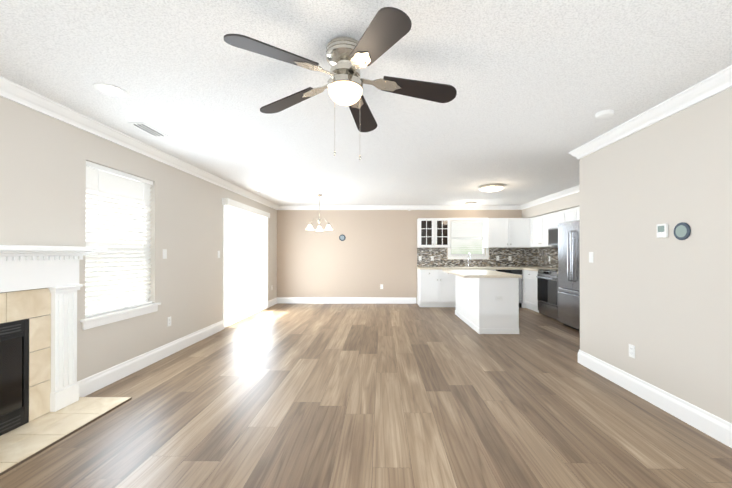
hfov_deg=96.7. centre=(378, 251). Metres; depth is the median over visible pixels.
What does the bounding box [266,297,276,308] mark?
baseboard
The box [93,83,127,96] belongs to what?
recessed light
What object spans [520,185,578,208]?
crown molding
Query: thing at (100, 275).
backdrop
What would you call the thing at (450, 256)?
kitchen window
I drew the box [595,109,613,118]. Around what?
smoke detector
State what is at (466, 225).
backdrop
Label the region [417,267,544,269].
countertop
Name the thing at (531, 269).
countertop
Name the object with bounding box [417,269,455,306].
base cabinet
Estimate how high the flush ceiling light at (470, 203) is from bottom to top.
0.088 m
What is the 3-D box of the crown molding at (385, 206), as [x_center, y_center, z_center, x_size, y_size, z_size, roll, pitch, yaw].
[0.556,-1.102,8.099,6.030,0.100,0.080,0,0,1]
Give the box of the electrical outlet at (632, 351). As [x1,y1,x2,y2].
[629,344,634,358]
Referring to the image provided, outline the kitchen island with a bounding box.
[455,275,518,333]
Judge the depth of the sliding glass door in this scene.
6.15 m
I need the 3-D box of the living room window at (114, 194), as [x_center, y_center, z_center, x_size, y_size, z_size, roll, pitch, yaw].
[-2.640,-0.066,3.324,0.185,1.505,0.980,0,0,1]
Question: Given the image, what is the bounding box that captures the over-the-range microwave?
[548,228,557,244]
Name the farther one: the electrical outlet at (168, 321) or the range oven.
the range oven
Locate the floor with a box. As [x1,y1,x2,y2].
[0,303,731,487]
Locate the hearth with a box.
[0,397,131,475]
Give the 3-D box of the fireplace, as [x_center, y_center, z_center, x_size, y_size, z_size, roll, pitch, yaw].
[-2.499,0.600,1.933,0.209,1.291,1.875,0,0,1]
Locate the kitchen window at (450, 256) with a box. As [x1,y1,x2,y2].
[447,218,489,258]
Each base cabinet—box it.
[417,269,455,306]
[521,270,538,312]
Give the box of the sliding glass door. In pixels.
[225,205,267,326]
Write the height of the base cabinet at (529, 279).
0.880 m
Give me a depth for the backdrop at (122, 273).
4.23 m
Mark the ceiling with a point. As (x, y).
(538, 85)
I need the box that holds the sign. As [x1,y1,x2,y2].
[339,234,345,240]
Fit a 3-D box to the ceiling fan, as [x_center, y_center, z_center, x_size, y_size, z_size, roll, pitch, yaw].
[-0.158,-0.856,1.889,1.243,0.635,1.250,0,0,1]
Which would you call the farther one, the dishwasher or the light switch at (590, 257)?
the dishwasher
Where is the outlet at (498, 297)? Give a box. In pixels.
[495,296,502,299]
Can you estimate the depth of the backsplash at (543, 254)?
7.57 m
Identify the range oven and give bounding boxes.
[536,269,557,319]
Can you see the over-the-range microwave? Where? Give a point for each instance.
(552, 236)
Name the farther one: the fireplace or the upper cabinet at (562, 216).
the upper cabinet at (562, 216)
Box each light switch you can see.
[163,249,166,258]
[589,252,592,262]
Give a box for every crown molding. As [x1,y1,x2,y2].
[0,76,279,208]
[280,205,519,208]
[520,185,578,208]
[568,65,731,159]
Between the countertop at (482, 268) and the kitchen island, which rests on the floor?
the kitchen island
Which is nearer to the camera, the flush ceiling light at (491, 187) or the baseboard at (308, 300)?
the flush ceiling light at (491, 187)
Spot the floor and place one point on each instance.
(291, 395)
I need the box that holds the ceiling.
[0,0,731,205]
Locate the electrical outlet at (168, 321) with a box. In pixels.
[167,316,170,326]
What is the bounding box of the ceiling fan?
[224,7,456,159]
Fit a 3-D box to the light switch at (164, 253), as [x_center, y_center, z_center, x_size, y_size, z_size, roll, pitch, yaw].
[-2.581,0.024,3.933,0.010,0.115,0.070,0,0,1]
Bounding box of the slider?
[222,198,269,328]
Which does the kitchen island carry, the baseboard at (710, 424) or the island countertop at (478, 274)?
the island countertop at (478, 274)
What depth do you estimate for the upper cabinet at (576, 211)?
5.92 m
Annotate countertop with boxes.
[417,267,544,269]
[443,270,521,277]
[522,268,556,270]
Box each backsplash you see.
[417,248,536,266]
[537,247,557,268]
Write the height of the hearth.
0.020 m
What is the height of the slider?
2.165 m
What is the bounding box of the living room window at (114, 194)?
[80,161,160,329]
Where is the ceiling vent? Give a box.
[128,122,167,136]
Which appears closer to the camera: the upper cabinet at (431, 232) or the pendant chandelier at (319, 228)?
the pendant chandelier at (319, 228)
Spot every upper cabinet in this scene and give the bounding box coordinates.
[417,218,449,247]
[483,218,528,247]
[529,214,557,247]
[553,208,572,227]
[573,206,579,220]
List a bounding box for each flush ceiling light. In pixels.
[465,202,476,205]
[479,184,504,191]
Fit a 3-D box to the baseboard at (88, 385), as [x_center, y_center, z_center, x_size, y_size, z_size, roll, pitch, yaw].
[-2.578,1.198,4.054,0.016,0.152,2.649,0,0,1]
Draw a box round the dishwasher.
[496,270,521,307]
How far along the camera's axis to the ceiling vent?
3.08 m
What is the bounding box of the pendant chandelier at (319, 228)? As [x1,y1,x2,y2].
[306,194,331,230]
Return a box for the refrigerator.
[558,220,579,330]
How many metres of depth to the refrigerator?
5.38 m
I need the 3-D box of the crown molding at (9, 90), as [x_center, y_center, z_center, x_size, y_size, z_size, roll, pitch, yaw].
[-2.553,-1.119,3.277,0.080,0.100,9.780,0,0,1]
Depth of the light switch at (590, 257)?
3.52 m
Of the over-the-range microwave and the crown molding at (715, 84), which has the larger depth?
the over-the-range microwave
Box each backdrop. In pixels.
[85,209,139,306]
[104,212,139,302]
[451,222,482,253]
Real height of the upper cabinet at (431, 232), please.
0.706 m
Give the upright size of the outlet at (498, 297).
0.070 m
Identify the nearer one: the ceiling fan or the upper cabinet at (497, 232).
the ceiling fan
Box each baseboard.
[77,320,223,396]
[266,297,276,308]
[277,297,415,303]
[578,350,731,447]
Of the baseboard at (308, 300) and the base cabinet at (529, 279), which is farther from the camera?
the baseboard at (308, 300)
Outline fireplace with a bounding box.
[0,245,107,435]
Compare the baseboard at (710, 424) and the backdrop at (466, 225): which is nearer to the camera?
the baseboard at (710, 424)

